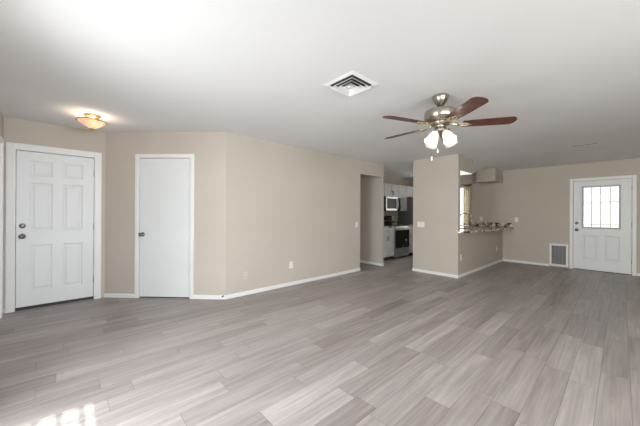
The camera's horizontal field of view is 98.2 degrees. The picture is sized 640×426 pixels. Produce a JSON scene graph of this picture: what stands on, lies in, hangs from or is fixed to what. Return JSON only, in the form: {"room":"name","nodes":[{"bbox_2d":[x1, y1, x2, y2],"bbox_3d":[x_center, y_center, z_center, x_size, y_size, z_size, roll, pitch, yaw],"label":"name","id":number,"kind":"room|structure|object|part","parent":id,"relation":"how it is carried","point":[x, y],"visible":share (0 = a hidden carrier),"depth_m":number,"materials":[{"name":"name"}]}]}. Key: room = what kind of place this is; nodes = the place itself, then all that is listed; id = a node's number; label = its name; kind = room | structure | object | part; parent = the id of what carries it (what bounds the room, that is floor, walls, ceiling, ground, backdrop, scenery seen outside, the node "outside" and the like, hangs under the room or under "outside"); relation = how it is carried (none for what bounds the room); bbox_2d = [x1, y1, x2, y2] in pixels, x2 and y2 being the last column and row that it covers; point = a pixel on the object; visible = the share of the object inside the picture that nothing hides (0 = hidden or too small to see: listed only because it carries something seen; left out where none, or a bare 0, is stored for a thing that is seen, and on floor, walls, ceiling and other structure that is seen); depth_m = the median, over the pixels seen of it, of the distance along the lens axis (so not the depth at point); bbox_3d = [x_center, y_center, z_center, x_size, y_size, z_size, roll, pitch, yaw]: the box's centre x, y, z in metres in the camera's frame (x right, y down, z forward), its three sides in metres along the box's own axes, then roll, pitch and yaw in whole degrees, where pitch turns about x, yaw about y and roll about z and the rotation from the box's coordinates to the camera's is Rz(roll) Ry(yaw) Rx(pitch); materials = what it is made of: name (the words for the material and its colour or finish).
{"room":"empty living room","nodes":[
{"label":"empty living room","id":0,"kind":"room"},
{"bbox_2d":[0,111,3,137],"bbox_3d":[-1.105,0.036,0.273,0.120,2.440,8.698,0,0,-43],"label":"wall","id":1,"kind":"structure","parent":0,"point":[1,115],"depth_m":3.32,"materials":[{"name":"beige paint"}]},
{"bbox_2d":[0,135,3,318],"bbox_3d":[-3.530,0.179,2.943,0.164,2.132,0.914,0,0,-43],"label":"door","id":2,"kind":"structure","parent":1,"relation":"in","point":[1,138],"depth_m":3.26,"materials":[{"name":"white paint"}]},
{"bbox_2d":[3,116,104,312],"bbox_3d":[-3.595,0.025,3.811,1.000,2.440,0.120,0,0,-43],"label":"wall","id":3,"kind":"structure","parent":0,"point":[16,130],"depth_m":3.74,"materials":[{"name":"beige paint"}]},
{"bbox_2d":[5,142,101,312],"bbox_3d":[-3.588,0.181,3.787,0.934,2.127,0.164,0,0,-43],"label":"door","id":4,"kind":"structure","parent":3,"relation":"in","point":[53,236],"depth_m":3.74,"materials":[{"name":"white paint"}]},
{"bbox_3d":[-3.796,0.300,3.530,0.066,0.066,0.066,0,0,-43],"label":"knob","id":5,"kind":"part","parent":4,"relation":"part of","materials":[{"name":"silver metal"}]},
{"bbox_2d":[105,132,225,294],"bbox_3d":[-2.276,0.032,4.133,1.816,2.440,0.120,0,0,2],"label":"wall","id":6,"kind":"structure","parent":0,"point":[209,148],"depth_m":4.07,"materials":[{"name":"beige paint"}]},
{"bbox_2d":[104,293,133,297],"bbox_3d":[-2.964,1.219,4.090,0.457,0.058,0.012,0,0,2],"label":"baseboard","id":7,"kind":"structure","parent":6,"relation":"attached to","point":[109,295],"depth_m":4.08,"materials":[{"name":"white paint"}]},
{"bbox_2d":[134,154,194,298],"bbox_3d":[-2.283,0.193,4.105,0.884,2.118,0.176,0,0,2],"label":"door","id":8,"kind":"structure","parent":6,"relation":"in","point":[164,183],"depth_m":4.08,"materials":[{"name":"white paint"}]},
{"bbox_2d":[193,295,225,298],"bbox_3d":[-1.611,1.227,4.042,0.476,0.058,0.012,0,0,2],"label":"baseboard","id":9,"kind":"structure","parent":6,"relation":"attached to","point":[194,296],"depth_m":4.04,"materials":[{"name":"white paint"}]},
{"bbox_2d":[226,132,381,294],"bbox_3d":[0.021,0.046,5.401,3.891,2.440,0.120,0,0,-43],"label":"wall","id":10,"kind":"structure","parent":0,"point":[285,204],"depth_m":4.77,"materials":[{"name":"beige paint"}]},
{"bbox_2d":[243,271,246,279],"bbox_3d":[-1.146,0.959,4.245,0.072,0.118,0.010,0,0,-43],"label":"wall outlet","id":11,"kind":"object","parent":10,"relation":"attached to","point":[244,273],"visible":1,"depth_m":4.24,"materials":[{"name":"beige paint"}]},
{"bbox_2d":[225,268,359,298],"bbox_3d":[-0.246,1.235,5.072,3.074,0.058,0.012,0,0,-43],"label":"baseboard","id":12,"kind":"structure","parent":10,"relation":"attached to","point":[234,295],"depth_m":4.76,"materials":[{"name":"white paint"}]},
{"bbox_2d":[0,255,639,425],"bbox_3d":[1.937,1.335,3.891,9.570,0.120,10.238,0,0,-43],"label":"floor","id":13,"kind":"structure","parent":0,"point":[504,343],"depth_m":2.45,"materials":[{"name":"grey laminate"}]},
{"bbox_2d":[384,227,393,260],"bbox_3d":[1.589,0.833,7.610,0.646,0.885,0.684,0,0,-43],"label":"base cabinet","id":14,"kind":"object","parent":13,"relation":"on","point":[388,232],"visible":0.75,"depth_m":7.45,"materials":[{"name":"grey paint"}]},
{"bbox_3d":[1.674,0.861,7.279,0.318,0.605,0.020,0,0,-43],"label":"cabinet door","id":15,"kind":"part","parent":14,"relation":"part of","materials":[{"name":"grey paint"}]},
{"bbox_3d":[1.795,0.479,7.389,0.641,0.150,0.020,0,0,-43],"label":"drawer","id":16,"kind":"part","parent":14,"relation":"part of","materials":[{"name":"grey paint"}]},
{"bbox_3d":[1.912,0.862,7.498,0.318,0.605,0.020,0,0,-43],"label":"cabinet door","id":17,"kind":"part","parent":14,"relation":"part of","materials":[{"name":"grey paint"}]},
{"bbox_2d":[384,216,408,258],"bbox_3d":[2.126,0.684,8.076,0.763,1.190,0.719,0,0,-43],"label":"oven range","id":18,"kind":"object","parent":13,"relation":"on","point":[401,232],"visible":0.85,"depth_m":7.87,"materials":[{"name":"silver metal"}]},
{"bbox_3d":[2.321,1.106,7.860,0.753,0.237,0.022,0,0,-43],"label":"storage drawer","id":19,"kind":"part","parent":18,"relation":"part of","materials":[{"name":"silver metal"}]},
{"bbox_3d":[2.326,0.687,7.859,0.753,0.585,0.028,0,0,-43],"label":"oven door","id":20,"kind":"part","parent":18,"relation":"part of","materials":[{"name":"black glass"}]},
{"bbox_2d":[398,197,412,224],"bbox_3d":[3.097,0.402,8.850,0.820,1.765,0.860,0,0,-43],"label":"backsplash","id":21,"kind":"structure","parent":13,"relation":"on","point":[404,217],"depth_m":8.64,"materials":[{"name":"grey"}]},
{"bbox_2d":[407,226,412,255],"bbox_3d":[2.555,0.839,8.498,0.431,0.885,0.684,0,0,-43],"label":"base cabinet","id":22,"kind":"object","parent":13,"relation":"on","point":[410,227],"visible":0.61,"depth_m":8.22,"materials":[{"name":"grey paint"}]},
{"bbox_2d":[392,221,412,226],"bbox_3d":[2.555,0.328,8.503,0.437,0.134,0.673,0,0,-43],"label":"countertop","id":23,"kind":"structure","parent":22,"relation":"on","point":[393,222],"depth_m":8.67,"materials":[{"name":"stone"}]},
{"bbox_3d":[2.759,0.867,8.276,0.426,0.605,0.020,0,0,-43],"label":"cabinet door","id":24,"kind":"part","parent":22,"relation":"part of","materials":[{"name":"grey paint"}]},
{"bbox_2d":[0,0,639,178],"bbox_3d":[1.938,-1.225,3.914,9.580,0.120,10.250,0,0,-43],"label":"ceiling","id":25,"kind":"structure","parent":0,"point":[568,71],"depth_m":2.28,"materials":[{"name":"white paint"}]},
{"bbox_2d":[75,113,107,130],"bbox_3d":[-2.773,-1.095,3.368,0.304,0.192,0.298,0,0,-43],"label":"flush ceiling light","id":26,"kind":"object","parent":25,"relation":"attached to","point":[92,121],"visible":1,"depth_m":3.31,"materials":[{"name":"beige glass"}]},
{"bbox_3d":[-2.771,-1.071,3.370,0.284,0.090,0.284,0,0,-43],"label":"lamp shade","id":27,"kind":"part","parent":26,"relation":"part of","materials":[{"name":"white glass"}]},
{"bbox_3d":[-2.770,-1.175,3.370,0.156,0.032,0.156,0,0,-43],"label":"plate","id":28,"kind":"part","parent":26,"relation":"part of","materials":[{"name":"gold metal"}]},
{"bbox_2d":[323,71,378,96],"bbox_3d":[0.281,-1.160,2.537,0.360,0.030,0.360,0,0,-43],"label":"ceiling vent","id":29,"kind":"object","parent":25,"relation":"in","point":[351,83],"visible":1,"depth_m":2.51,"materials":[{"name":"white metal"}]},
{"bbox_2d":[383,93,516,160],"bbox_3d":[1.178,-0.848,2.809,1.271,0.644,1.235,0,0,-43],"label":"ceiling fan","id":30,"kind":"object","parent":25,"relation":"hanging from","point":[439,117],"visible":1,"depth_m":2.67,"materials":[{"name":"brown wood"}]},
{"bbox_3d":[0.928,-0.878,3.102,0.138,0.032,0.464,0,0,-40],"label":"blade","id":31,"kind":"part","parent":30,"relation":"part of","materials":[{"name":"brown wood"}]},
{"bbox_3d":[0.801,-0.879,2.610,0.464,0.032,0.138,0,0,-22],"label":"blade","id":32,"kind":"part","parent":30,"relation":"part of","materials":[{"name":"brown wood"}]},
{"bbox_3d":[1.092,-0.732,2.714,0.141,0.151,0.123,0,0,-43],"label":"lamp shade","id":33,"kind":"part","parent":30,"relation":"part of","materials":[{"name":"white glass"}]},
{"bbox_3d":[1.173,-0.731,2.891,0.125,0.151,0.139,0,0,-43],"label":"lamp shade","id":34,"kind":"part","parent":30,"relation":"part of","materials":[{"name":"white glass"}]},
{"bbox_3d":[1.231,-0.731,2.647,0.125,0.151,0.139,0,0,-43],"label":"lamp shade","id":35,"kind":"part","parent":30,"relation":"part of","materials":[{"name":"white glass"}]},
{"bbox_3d":[1.324,-0.730,2.798,0.139,0.151,0.125,0,0,-43],"label":"lamp shade","id":36,"kind":"part","parent":30,"relation":"part of","materials":[{"name":"white glass"}]},
{"bbox_3d":[1.229,-0.877,2.337,0.138,0.032,0.464,0,0,-4],"label":"blade","id":37,"kind":"part","parent":30,"relation":"part of","materials":[{"name":"brown wood"}]},
{"bbox_3d":[1.621,-0.875,2.661,0.464,0.032,0.138,0,0,14],"label":"blade","id":38,"kind":"part","parent":30,"relation":"part of","materials":[{"name":"brown wood"}]},
{"bbox_2d":[569,142,600,147],"bbox_3d":[4.502,-1.147,4.715,0.220,0.006,0.380,0,0,-43],"label":"ceiling vent","id":39,"kind":"object","parent":25,"relation":"in","point":[598,143],"visible":1,"depth_m":4.70,"materials":[{"name":"white paint"}]},
{"bbox_2d":[360,165,383,262],"bbox_3d":[0.643,0.050,7.655,0.075,2.440,2.597,0,0,-43],"label":"wall","id":40,"kind":"structure","parent":0,"point":[371,188],"depth_m":6.88,"materials":[{"name":"beige paint"}]},
{"bbox_2d":[360,260,381,265],"bbox_3d":[0.625,1.241,7.602,0.012,0.058,2.559,0,0,-43],"label":"baseboard","id":41,"kind":"structure","parent":40,"relation":"attached to","point":[361,261],"depth_m":6.88,"materials":[{"name":"white paint"}]},
{"bbox_2d":[384,175,410,220],"bbox_3d":[1.967,0.058,8.503,3.023,2.440,0.120,0,0,-43],"label":"wall","id":42,"kind":"structure","parent":0,"point":[388,179],"depth_m":8.80,"materials":[{"name":"beige paint"}]},
{"bbox_2d":[384,183,398,196],"bbox_3d":[2.004,-0.662,8.192,0.760,0.370,0.379,0,0,-43],"label":"upper cabinet","id":43,"kind":"object","parent":42,"relation":"attached to","point":[391,190],"visible":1,"depth_m":8.04,"materials":[{"name":"grey paint"}]},
{"bbox_3d":[1.965,-0.662,7.954,0.375,0.365,0.020,0,0,-43],"label":"door","id":44,"kind":"part","parent":43,"relation":"part of","materials":[{"name":"grey paint"}]},
{"bbox_2d":[384,196,399,210],"bbox_3d":[2.022,-0.269,8.169,0.756,0.405,0.439,0,0,-43],"label":"microwave","id":45,"kind":"object","parent":43,"relation":"attached to","point":[390,203],"visible":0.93,"depth_m":7.97,"materials":[{"name":"silver metal"}]},
{"bbox_3d":[2.067,-0.270,7.996,0.584,0.398,0.020,0,0,-43],"label":"door","id":46,"kind":"part","parent":45,"relation":"part of","materials":[{"name":"silver metal"}]},
{"bbox_3d":[2.345,-0.268,8.252,0.166,0.398,0.018,0,0,-43],"label":"control panel","id":47,"kind":"part","parent":45,"relation":"part of","materials":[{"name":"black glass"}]},
{"bbox_3d":[2.244,-0.660,8.211,0.375,0.365,0.020,0,0,-43],"label":"door","id":48,"kind":"part","parent":43,"relation":"part of","materials":[{"name":"grey paint"}]},
{"bbox_2d":[399,185,406,210],"bbox_3d":[2.450,-0.454,8.602,0.447,0.780,0.379,0,0,-43],"label":"upper cabinet","id":49,"kind":"object","parent":42,"relation":"attached to","point":[402,189],"visible":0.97,"depth_m":8.50,"materials":[{"name":"grey paint"}]},
{"bbox_2d":[407,186,412,197],"bbox_3d":[2.932,-0.674,9.044,0.850,0.335,0.379,0,0,-43],"label":"upper cabinet","id":50,"kind":"object","parent":42,"relation":"attached to","point":[409,188],"visible":0.25,"depth_m":8.75,"materials":[{"name":"grey paint"}]},
{"bbox_2d":[413,154,459,274],"bbox_3d":[2.426,0.059,5.828,0.100,2.440,0.957,0,0,-43],"label":"wall pillar","id":51,"kind":"structure","parent":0,"point":[436,182],"depth_m":5.74,"materials":[{"name":"beige paint"}]},
{"bbox_2d":[417,222,423,226],"bbox_3d":[2.184,0.248,6.007,0.012,0.118,0.164,0,0,-43],"label":"light switch","id":52,"kind":"object","parent":51,"relation":"attached to","point":[419,224],"visible":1,"depth_m":6.01,"materials":[{"name":"white plastic"}]},
{"bbox_2d":[412,268,457,277],"bbox_3d":[2.378,1.250,5.790,0.012,0.058,0.981,0,0,-43],"label":"baseboard","id":53,"kind":"structure","parent":51,"relation":"attached to","point":[413,269],"depth_m":5.76,"materials":[{"name":"white paint"}]},
{"bbox_2d":[460,155,472,174],"bbox_3d":[2.783,-1.001,6.030,0.690,0.316,0.778,0,0,-43],"label":"wall","id":54,"kind":"structure","parent":0,"point":[466,164],"depth_m":5.76,"materials":[{"name":"beige paint"}]},
{"bbox_3d":[2.796,-0.846,6.016,0.670,0.006,0.718,0,0,-43],"label":"light panel","id":55,"kind":"part","parent":54,"relation":"part of","materials":[{"name":"white"}]},
{"bbox_2d":[460,230,502,273],"bbox_3d":[3.825,0.845,6.542,2.933,0.885,0.110,0,0,-43],"label":"wall","id":56,"kind":"structure","parent":0,"point":[477,249],"depth_m":6.27,"materials":[{"name":"beige paint"}]},
{"bbox_2d":[458,259,502,277],"bbox_3d":[3.827,1.258,6.463,3.033,0.058,0.012,0,0,-43],"label":"baseboard","id":57,"kind":"structure","parent":56,"relation":"attached to","point":[500,260],"depth_m":6.22,"materials":[{"name":"white paint"}]},
{"bbox_2d":[458,222,513,232],"bbox_3d":[3.640,0.327,6.680,3.019,0.146,1.070,0,0,-43],"label":"countertop","id":58,"kind":"structure","parent":56,"relation":"on","point":[479,226],"depth_m":7.01,"materials":[{"name":"stone"}]},
{"bbox_2d":[460,213,474,228],"bbox_3d":[3.348,0.176,6.307,0.340,0.366,0.094,0,0,19],"label":"faucet","id":59,"kind":"object","parent":58,"relation":"on","point":[462,213],"visible":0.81,"depth_m":6.25,"materials":[{"name":"silver metal"}]},
{"bbox_2d":[476,168,502,183],"bbox_3d":[4.553,-0.986,7.424,0.683,0.325,0.436,0,0,-43],"label":"wall","id":60,"kind":"structure","parent":0,"point":[490,175],"depth_m":7.23,"materials":[{"name":"beige paint"}]},
{"bbox_2d":[411,158,639,275],"bbox_3d":[5.922,0.079,6.521,0.120,2.440,8.390,0,0,-43],"label":"wall","id":61,"kind":"structure","parent":0,"point":[539,197],"depth_m":6.97,"materials":[{"name":"beige paint"}]},
{"bbox_2d":[470,222,513,226],"bbox_3d":[4.743,0.314,7.696,0.020,0.106,1.065,0,0,-43],"label":"backsplash","id":62,"kind":"structure","parent":61,"relation":"attached to","point":[476,223],"depth_m":7.66,"materials":[{"name":"stone"}]},
{"bbox_2d":[503,259,548,265],"bbox_3d":[5.264,1.266,7.131,0.012,0.058,0.972,0,0,-43],"label":"baseboard","id":63,"kind":"structure","parent":61,"relation":"attached to","point":[508,260],"depth_m":7.09,"materials":[{"name":"white paint"}]},
{"bbox_2d":[549,243,567,266],"bbox_3d":[5.717,1.006,6.636,0.018,0.530,0.345,0,0,-43],"label":"air vent","id":64,"kind":"object","parent":61,"relation":"in","point":[558,253],"visible":1,"depth_m":6.64,"materials":[{"name":"white metal"}]},
{"bbox_2d":[569,175,636,275],"bbox_3d":[6.235,0.254,6.146,0.164,2.092,1.037,0,0,-43],"label":"door","id":65,"kind":"structure","parent":61,"relation":"in","point":[601,249],"depth_m":6.09,"materials":[{"name":"white paint"}]},
{"bbox_3d":[3.983,-0.826,8.456,0.113,0.039,1.240,0,0,-43],"label":"curtain rod","id":66,"kind":"object","parent":61,"relation":"attached to","visible":0},
{"bbox_2d":[463,185,470,224],"bbox_3d":[4.316,-0.227,8.128,0.046,1.165,0.202,0,0,-43],"label":"curtain","id":67,"kind":"object","parent":66,"relation":"hanging from","point":[467,189],"visible":1,"depth_m":8.13,"materials":[{"name":"brown fabric"}]},
{"label":"outside","id":68,"kind":"structure","parent":0,"visible":0},
{"bbox_3d":[-0.008,1.502,-0.001,80.000,0.220,80.000,0,0,-43],"label":"ground","id":69,"kind":"structure","parent":68,"visible":0},
{"bbox_2d":[460,188,618,227],"bbox_3d":[10.378,0.290,9.536,0.210,2.330,24.000,0,0,-43],"label":"sky","id":70,"kind":"structure","parent":69,"relation":"on","point":[605,192],"depth_m":9.83,"materials":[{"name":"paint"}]}
]}

